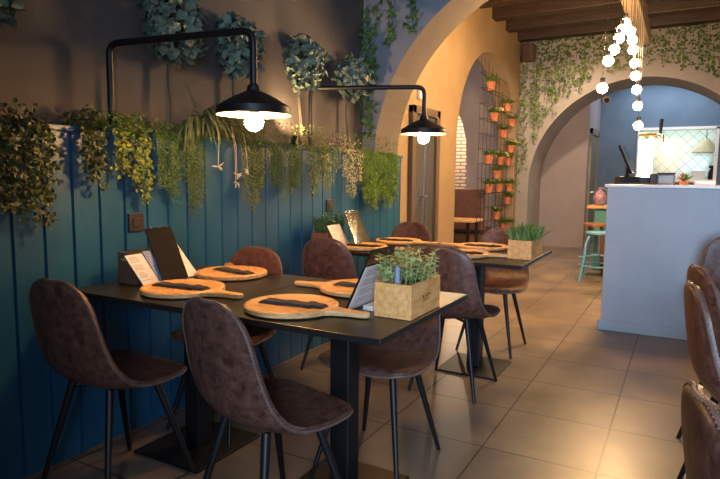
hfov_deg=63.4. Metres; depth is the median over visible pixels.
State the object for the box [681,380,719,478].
dining chair
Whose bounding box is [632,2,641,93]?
pendant bulb
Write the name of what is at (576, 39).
ivy
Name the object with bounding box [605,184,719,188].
countertop
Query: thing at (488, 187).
potted plant
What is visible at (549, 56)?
ivy
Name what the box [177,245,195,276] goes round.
paper menu
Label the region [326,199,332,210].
switch plate
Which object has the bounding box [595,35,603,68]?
ivy
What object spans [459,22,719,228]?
wall
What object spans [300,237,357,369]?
dining chair
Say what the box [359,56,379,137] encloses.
strand
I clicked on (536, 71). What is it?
ivy
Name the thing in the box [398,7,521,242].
wall
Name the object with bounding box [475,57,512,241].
rack
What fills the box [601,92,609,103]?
ceiling camera
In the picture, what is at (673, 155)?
wall
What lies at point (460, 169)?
brick wall
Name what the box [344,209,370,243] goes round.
menu board
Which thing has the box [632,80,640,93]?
bulb
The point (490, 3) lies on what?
cross beam
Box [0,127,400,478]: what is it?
wall
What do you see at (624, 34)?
ivy
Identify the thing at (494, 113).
potted plant
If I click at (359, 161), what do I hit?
trailing plant
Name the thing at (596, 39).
ivy
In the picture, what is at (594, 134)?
door
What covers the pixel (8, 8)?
topiary tree
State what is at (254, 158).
trailing plant
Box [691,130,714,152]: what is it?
lamp
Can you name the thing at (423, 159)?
door
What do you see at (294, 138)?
uplight
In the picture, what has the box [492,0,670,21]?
cross beam
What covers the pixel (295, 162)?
trailing plant
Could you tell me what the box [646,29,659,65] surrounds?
ivy
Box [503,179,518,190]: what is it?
potted plant
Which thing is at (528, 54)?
wall speaker
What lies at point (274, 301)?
napkin
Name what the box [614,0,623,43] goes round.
pendant bulb
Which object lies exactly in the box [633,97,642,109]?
bulb
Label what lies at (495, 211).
potted plant
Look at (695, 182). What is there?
tray
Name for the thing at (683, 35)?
ivy
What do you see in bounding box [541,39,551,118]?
ivy
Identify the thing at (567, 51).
ivy
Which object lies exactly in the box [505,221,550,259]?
crate
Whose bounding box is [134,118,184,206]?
trailing plant
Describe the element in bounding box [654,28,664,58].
ivy
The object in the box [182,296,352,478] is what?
dining chair
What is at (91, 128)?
trailing plant
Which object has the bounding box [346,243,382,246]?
napkin
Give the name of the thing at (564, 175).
wall
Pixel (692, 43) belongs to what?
ivy
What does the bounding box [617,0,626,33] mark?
pendant bulb
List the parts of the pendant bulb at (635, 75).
cord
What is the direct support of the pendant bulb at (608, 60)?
hanging from the ceiling beam at (646, 29)
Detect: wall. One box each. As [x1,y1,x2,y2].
[0,0,363,149]
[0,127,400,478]
[362,0,487,154]
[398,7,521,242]
[455,116,465,188]
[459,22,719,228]
[538,98,600,247]
[597,85,719,204]
[642,129,715,179]
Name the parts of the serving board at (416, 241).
board handle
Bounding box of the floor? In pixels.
[23,242,719,478]
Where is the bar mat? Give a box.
[614,183,656,184]
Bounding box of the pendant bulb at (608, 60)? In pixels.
[604,0,613,65]
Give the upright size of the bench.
1.070 m
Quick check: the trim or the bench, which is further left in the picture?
the trim
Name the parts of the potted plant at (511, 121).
pot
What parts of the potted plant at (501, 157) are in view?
pot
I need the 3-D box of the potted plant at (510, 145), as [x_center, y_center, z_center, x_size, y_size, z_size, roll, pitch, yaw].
[2.488,-1.549,9.640,0.315,0.226,0.325,4,7,29]
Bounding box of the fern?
[343,133,402,210]
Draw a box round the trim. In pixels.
[7,121,402,157]
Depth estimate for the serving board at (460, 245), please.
3.92 m
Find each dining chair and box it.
[29,278,195,478]
[166,246,282,445]
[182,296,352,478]
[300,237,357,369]
[313,257,440,478]
[391,221,430,241]
[408,245,500,403]
[455,227,528,358]
[676,264,719,438]
[677,280,719,478]
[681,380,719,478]
[703,237,719,291]
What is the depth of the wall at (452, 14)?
4.81 m
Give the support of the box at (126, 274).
on the dining table at (198, 433)
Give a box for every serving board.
[139,279,243,298]
[195,262,266,280]
[244,294,369,319]
[295,279,357,297]
[345,242,404,250]
[376,237,438,244]
[441,242,507,250]
[458,248,506,258]
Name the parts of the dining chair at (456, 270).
leg, leg, under frame, leg, leg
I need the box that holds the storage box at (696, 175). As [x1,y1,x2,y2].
[690,171,704,179]
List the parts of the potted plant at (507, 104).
pot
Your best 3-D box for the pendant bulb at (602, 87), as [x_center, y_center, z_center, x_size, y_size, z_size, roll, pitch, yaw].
[2.058,-1.883,4.870,0.086,1.298,0.086,4,7,29]
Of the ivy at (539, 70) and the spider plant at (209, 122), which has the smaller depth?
the spider plant at (209, 122)
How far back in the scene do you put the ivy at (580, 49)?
9.21 m
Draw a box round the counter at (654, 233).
[597,184,719,339]
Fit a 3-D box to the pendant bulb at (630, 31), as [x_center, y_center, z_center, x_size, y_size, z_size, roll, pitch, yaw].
[2.580,-2.503,5.493,0.086,1.127,0.086,4,7,29]
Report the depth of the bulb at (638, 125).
5.70 m
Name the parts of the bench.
seat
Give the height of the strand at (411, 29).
0.965 m
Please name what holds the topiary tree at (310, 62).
on the trim
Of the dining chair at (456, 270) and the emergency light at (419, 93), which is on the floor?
the dining chair at (456, 270)
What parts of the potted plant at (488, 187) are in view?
pot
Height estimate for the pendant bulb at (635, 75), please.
1.526 m
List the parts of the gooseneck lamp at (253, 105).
lamp shade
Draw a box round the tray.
[694,181,715,184]
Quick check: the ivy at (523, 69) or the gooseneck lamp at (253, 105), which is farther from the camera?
the ivy at (523, 69)
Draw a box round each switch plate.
[127,213,143,231]
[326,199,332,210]
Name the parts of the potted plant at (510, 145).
pot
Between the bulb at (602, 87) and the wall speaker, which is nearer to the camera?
the bulb at (602, 87)
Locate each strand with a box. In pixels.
[358,0,375,136]
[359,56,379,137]
[364,0,382,84]
[382,0,396,45]
[402,0,418,34]
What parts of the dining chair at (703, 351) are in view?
leg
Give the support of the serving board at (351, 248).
on the dining table at (421, 246)
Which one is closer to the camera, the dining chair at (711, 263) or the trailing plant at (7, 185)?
the trailing plant at (7, 185)
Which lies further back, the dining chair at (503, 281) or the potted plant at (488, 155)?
the potted plant at (488, 155)
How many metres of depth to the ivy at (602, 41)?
9.03 m
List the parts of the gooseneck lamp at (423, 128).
lamp shade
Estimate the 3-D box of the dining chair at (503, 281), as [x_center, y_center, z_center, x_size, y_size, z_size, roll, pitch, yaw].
[0.974,0.358,4.227,0.471,0.864,0.477,4,7,29]
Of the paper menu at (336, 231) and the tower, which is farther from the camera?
the tower
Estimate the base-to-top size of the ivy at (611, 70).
0.663 m
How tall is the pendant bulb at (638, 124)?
2.007 m
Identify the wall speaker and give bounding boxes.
[521,43,535,61]
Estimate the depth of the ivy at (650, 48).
8.73 m
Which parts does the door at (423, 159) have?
handle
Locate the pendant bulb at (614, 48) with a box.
[609,2,618,54]
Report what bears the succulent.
on the counter at (654, 233)
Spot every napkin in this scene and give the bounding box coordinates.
[152,281,210,290]
[213,267,255,274]
[258,298,327,308]
[333,281,355,286]
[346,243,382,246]
[379,238,413,241]
[463,251,482,253]
[464,243,502,246]
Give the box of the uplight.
[291,136,297,144]
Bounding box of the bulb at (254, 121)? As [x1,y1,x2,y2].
[244,111,263,130]
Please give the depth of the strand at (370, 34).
4.77 m
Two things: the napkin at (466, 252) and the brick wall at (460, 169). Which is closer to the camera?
the napkin at (466, 252)
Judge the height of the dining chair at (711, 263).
0.864 m
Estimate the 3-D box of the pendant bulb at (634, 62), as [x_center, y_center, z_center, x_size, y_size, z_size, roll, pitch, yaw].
[2.688,-2.376,5.619,0.086,1.403,0.086,4,7,29]
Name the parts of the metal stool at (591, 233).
leg, leg, seat, screw post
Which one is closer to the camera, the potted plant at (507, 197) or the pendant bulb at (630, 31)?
the pendant bulb at (630, 31)
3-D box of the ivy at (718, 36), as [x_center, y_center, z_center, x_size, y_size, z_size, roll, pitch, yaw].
[5.125,-2.722,8.297,0.144,0.830,0.074,4,7,29]
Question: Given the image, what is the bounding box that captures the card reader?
[649,174,656,183]
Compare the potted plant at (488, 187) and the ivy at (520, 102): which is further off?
the ivy at (520, 102)
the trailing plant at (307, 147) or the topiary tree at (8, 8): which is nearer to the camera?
the topiary tree at (8, 8)
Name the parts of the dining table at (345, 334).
plate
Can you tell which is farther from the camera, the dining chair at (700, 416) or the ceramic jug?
the ceramic jug
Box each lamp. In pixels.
[106,27,291,130]
[308,85,446,145]
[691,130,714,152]
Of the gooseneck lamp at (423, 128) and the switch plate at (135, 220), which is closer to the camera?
the switch plate at (135, 220)
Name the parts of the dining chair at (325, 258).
leg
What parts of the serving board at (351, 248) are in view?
board handle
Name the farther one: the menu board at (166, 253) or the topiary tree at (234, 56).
the topiary tree at (234, 56)
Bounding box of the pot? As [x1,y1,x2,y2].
[679,181,689,184]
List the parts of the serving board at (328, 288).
board handle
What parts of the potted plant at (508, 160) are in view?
pot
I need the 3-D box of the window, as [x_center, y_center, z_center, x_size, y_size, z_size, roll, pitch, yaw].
[6.003,-1.607,11.059,1.350,1.030,0.250,4,7,29]
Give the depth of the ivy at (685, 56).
8.51 m
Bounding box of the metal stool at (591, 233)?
[578,231,604,281]
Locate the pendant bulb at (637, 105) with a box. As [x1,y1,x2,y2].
[633,3,643,109]
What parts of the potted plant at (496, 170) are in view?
pot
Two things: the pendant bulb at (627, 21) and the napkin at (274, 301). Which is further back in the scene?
the pendant bulb at (627, 21)
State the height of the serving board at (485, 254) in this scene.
0.024 m
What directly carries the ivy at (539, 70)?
attached to the wall at (672, 70)
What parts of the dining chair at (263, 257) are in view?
leg, leg, leg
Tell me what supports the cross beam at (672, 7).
attached to the ceiling
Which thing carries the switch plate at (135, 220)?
attached to the wall at (88, 236)
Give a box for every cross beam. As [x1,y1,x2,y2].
[479,0,542,8]
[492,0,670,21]
[506,0,719,32]
[518,10,719,42]
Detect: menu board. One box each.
[144,225,187,280]
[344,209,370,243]
[346,245,395,308]
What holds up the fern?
on the trim
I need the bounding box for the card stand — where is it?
[363,301,373,310]
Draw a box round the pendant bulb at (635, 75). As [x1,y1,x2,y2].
[630,0,639,80]
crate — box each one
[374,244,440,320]
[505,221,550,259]
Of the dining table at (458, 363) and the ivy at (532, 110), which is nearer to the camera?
the dining table at (458, 363)
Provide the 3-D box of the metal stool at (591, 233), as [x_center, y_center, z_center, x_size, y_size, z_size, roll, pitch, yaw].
[2.898,0.207,7.082,0.450,0.604,0.450,4,7,29]
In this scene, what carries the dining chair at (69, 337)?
on the floor
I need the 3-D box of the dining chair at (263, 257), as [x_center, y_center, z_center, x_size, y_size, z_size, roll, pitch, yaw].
[-0.645,0.484,2.878,0.471,0.864,0.477,4,7,29]
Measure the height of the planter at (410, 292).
0.228 m
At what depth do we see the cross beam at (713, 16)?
8.80 m
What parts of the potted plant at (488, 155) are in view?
pot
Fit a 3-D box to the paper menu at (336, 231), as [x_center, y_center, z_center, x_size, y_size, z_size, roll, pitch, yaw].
[-0.144,-0.025,3.944,0.072,0.155,0.190,4,7,29]
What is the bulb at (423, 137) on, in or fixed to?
attached to the gooseneck lamp at (423, 128)
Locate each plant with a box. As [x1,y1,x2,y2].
[0,97,61,230]
[61,108,110,190]
[62,103,158,139]
[95,112,157,205]
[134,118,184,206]
[165,122,207,217]
[176,79,259,187]
[200,120,269,148]
[220,126,267,211]
[251,119,304,206]
[289,125,341,198]
[323,133,364,198]
[481,75,499,90]
[481,149,496,163]
[482,179,497,192]
[488,106,503,121]
[490,165,506,177]
[490,205,503,218]
[494,151,510,164]
[495,124,511,137]
[495,179,506,191]
[497,218,510,227]
[499,98,516,111]
[500,218,515,227]
[503,139,518,152]
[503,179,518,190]
[503,192,515,203]
[505,152,516,165]
[506,113,520,126]
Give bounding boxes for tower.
[637,119,663,182]
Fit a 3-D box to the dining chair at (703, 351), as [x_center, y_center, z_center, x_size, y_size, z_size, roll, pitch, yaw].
[1.396,0.592,2.059,0.477,0.864,0.471,3,6,20]
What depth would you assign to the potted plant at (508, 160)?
9.53 m
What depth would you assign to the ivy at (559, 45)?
9.37 m
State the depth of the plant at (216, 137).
3.27 m
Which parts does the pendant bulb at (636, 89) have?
cord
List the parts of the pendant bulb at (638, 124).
cord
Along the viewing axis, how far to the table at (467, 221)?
8.40 m
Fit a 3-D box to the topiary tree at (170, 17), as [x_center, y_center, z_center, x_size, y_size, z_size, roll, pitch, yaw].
[-0.915,-0.873,2.986,0.235,0.850,0.405,4,7,29]
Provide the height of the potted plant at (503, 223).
0.220 m
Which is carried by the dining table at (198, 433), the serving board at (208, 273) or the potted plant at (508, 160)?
the serving board at (208, 273)
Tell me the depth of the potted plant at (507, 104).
9.26 m
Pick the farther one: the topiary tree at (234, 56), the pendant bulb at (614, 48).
the pendant bulb at (614, 48)
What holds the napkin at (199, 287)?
on the serving board at (217, 289)
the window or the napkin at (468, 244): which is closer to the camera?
the napkin at (468, 244)
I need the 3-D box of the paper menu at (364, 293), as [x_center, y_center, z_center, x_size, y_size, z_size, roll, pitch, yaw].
[0.035,0.165,2.116,0.065,0.157,0.205,4,7,29]
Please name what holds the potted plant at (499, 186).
on the rack
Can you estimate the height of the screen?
0.331 m
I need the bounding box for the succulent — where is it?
[677,173,691,184]
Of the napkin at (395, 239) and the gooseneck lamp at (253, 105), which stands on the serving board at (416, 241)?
the napkin at (395, 239)
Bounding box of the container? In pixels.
[657,173,675,184]
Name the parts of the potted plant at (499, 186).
pot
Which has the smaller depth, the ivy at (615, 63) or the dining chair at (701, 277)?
the dining chair at (701, 277)
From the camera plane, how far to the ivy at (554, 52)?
9.39 m
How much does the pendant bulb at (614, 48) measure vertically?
0.928 m
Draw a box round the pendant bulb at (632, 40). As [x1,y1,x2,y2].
[628,0,636,44]
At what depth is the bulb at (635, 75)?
5.67 m
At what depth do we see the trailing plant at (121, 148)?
2.65 m
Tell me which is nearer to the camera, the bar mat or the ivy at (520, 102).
the bar mat
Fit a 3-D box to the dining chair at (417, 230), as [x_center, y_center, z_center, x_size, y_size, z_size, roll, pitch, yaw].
[0.324,0.299,4.721,0.471,0.864,0.477,4,7,29]
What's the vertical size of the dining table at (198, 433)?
0.750 m
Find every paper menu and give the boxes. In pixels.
[124,254,158,284]
[142,251,161,280]
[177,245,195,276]
[327,224,347,244]
[348,264,383,308]
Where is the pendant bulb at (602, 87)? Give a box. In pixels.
[597,2,607,92]
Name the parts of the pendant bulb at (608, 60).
cord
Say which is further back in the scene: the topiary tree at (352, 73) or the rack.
the rack
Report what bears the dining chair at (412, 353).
on the floor
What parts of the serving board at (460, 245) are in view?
board handle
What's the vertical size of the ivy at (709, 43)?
0.751 m
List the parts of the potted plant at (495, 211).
pot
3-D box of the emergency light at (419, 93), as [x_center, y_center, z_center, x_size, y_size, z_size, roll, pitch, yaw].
[0.631,-1.530,6.113,0.040,0.110,0.080,4,7,29]
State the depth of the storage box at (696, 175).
11.33 m
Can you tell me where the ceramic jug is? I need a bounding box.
[593,187,607,205]
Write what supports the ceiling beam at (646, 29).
attached to the cross beam at (545, 7)
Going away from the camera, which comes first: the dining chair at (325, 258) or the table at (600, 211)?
the dining chair at (325, 258)
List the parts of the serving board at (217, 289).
board handle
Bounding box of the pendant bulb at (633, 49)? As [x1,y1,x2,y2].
[628,3,637,53]
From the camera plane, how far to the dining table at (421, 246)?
3.93 m
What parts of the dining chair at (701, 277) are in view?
leg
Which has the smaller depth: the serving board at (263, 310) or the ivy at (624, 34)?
the serving board at (263, 310)
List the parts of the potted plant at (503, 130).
pot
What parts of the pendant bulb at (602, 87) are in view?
cord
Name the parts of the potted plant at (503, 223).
pot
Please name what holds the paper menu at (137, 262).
on the dining table at (198, 433)
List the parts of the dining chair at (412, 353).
leg, leg, leg, leg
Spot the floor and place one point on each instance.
(576, 400)
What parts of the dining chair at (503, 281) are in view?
leg, leg, leg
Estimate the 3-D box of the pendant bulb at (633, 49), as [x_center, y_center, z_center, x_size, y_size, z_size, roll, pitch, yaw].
[2.650,-2.432,5.577,0.086,1.283,0.086,4,7,29]
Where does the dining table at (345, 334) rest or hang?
on the floor
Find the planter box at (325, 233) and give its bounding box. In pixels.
[311,211,346,238]
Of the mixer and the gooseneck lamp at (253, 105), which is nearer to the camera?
the gooseneck lamp at (253, 105)
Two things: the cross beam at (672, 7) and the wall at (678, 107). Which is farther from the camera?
the wall at (678, 107)
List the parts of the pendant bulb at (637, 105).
cord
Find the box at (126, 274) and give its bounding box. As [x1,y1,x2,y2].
[118,248,178,284]
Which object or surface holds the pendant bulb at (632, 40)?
hanging from the ceiling
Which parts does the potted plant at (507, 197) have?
pot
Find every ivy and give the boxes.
[515,43,524,191]
[517,42,528,169]
[528,41,538,140]
[531,41,541,118]
[534,40,546,127]
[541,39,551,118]
[547,40,556,114]
[549,39,562,99]
[553,38,566,99]
[558,38,569,94]
[563,37,573,96]
[571,38,581,87]
[577,36,587,91]
[579,36,590,81]
[582,35,594,82]
[588,34,600,75]
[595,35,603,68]
[601,34,608,64]
[606,34,614,72]
[611,33,619,69]
[616,34,623,69]
[622,34,631,66]
[643,39,652,56]
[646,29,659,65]
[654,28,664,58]
[660,28,669,66]
[661,27,675,63]
[669,27,681,63]
[674,26,687,63]
[679,25,692,69]
[687,25,696,65]
[692,24,703,70]
[697,24,708,64]
[703,25,715,72]
[708,23,719,72]
[713,22,719,77]
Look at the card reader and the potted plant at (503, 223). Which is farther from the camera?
the potted plant at (503, 223)
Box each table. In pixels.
[78,266,317,473]
[224,278,466,478]
[303,238,441,256]
[410,246,551,380]
[454,217,482,242]
[587,204,606,269]
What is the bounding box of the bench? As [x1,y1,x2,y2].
[453,188,490,242]
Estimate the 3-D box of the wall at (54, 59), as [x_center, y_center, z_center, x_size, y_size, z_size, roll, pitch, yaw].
[-1.666,-0.749,2.116,0.200,3.450,6.600,4,7,29]
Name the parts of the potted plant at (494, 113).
pot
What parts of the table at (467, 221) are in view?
leg, leg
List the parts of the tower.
spout, tap handle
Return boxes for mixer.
[708,165,713,179]
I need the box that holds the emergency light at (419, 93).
[417,90,421,98]
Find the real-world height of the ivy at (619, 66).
0.611 m
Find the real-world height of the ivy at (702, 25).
0.613 m
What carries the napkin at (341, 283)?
on the serving board at (328, 288)
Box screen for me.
[615,145,639,182]
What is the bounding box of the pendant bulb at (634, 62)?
[630,8,638,67]
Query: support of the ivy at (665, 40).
attached to the wall at (672, 70)
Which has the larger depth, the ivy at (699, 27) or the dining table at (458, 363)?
the ivy at (699, 27)
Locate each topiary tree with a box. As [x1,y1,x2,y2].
[0,0,25,30]
[137,0,208,131]
[214,10,266,139]
[282,33,332,144]
[331,52,375,148]
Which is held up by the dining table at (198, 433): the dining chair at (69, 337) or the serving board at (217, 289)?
the serving board at (217, 289)
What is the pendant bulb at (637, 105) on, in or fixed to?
hanging from the ceiling
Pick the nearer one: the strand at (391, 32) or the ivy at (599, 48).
the strand at (391, 32)
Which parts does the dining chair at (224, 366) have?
leg, leg, leg, leg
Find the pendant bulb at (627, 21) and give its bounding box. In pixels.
[624,1,630,26]
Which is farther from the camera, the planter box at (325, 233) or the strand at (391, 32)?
the strand at (391, 32)
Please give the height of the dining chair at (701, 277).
0.864 m
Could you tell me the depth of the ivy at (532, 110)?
9.62 m
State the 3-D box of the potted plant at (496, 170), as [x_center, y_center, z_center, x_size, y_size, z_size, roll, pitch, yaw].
[2.129,-1.057,9.009,0.327,0.221,0.322,4,7,29]
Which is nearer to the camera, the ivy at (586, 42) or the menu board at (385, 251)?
the menu board at (385, 251)
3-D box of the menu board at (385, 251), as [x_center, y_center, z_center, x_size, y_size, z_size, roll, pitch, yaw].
[0.040,0.135,2.117,0.098,0.218,0.210,4,7,29]
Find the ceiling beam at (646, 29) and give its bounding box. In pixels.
[620,0,650,45]
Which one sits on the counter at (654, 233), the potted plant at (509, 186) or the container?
the container
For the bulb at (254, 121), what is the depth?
2.41 m
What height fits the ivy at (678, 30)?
0.582 m
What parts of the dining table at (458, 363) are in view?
plate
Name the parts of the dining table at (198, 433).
plate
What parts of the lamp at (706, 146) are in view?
lamp shade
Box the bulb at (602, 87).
[597,78,607,92]
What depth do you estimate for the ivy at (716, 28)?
8.34 m
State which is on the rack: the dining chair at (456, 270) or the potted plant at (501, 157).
the potted plant at (501, 157)
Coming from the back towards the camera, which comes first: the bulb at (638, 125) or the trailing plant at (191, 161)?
the bulb at (638, 125)
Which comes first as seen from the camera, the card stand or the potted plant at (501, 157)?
the card stand
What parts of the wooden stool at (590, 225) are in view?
leg, seat, leg, leg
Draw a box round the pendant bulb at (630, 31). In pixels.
[626,6,634,35]
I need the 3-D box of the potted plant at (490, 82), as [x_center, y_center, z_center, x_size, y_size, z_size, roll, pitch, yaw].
[1.910,-2.279,8.493,0.323,0.211,0.337,4,7,29]
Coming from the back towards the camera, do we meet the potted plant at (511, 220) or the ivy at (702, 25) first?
the potted plant at (511, 220)
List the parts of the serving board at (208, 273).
board handle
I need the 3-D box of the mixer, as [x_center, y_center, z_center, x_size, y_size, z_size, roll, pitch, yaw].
[6.836,-1.262,11.233,0.220,0.340,0.220,4,7,29]
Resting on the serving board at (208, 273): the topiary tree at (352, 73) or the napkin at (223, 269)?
the napkin at (223, 269)
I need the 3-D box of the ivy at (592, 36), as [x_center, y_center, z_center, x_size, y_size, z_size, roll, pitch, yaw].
[3.587,-2.845,9.142,0.170,0.755,0.080,4,7,29]
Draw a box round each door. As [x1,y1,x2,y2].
[407,104,440,241]
[584,128,599,245]
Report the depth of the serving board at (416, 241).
4.14 m
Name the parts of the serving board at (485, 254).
board handle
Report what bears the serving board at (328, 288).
on the dining table at (345, 334)
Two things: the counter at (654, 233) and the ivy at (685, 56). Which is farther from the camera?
the ivy at (685, 56)
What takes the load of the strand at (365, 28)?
attached to the wall at (452, 14)
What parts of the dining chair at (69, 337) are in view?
leg, under frame, leg, leg, leg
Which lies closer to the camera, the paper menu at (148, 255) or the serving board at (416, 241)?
the paper menu at (148, 255)
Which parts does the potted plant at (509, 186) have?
pot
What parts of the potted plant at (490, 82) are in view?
pot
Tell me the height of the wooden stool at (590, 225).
0.662 m
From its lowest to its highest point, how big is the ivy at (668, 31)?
0.563 m
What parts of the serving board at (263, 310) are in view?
board handle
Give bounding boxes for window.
[635,126,719,181]
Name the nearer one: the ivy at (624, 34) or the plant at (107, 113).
the plant at (107, 113)
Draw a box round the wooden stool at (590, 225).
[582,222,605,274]
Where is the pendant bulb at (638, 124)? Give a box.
[633,0,645,129]
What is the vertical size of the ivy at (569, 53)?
0.952 m

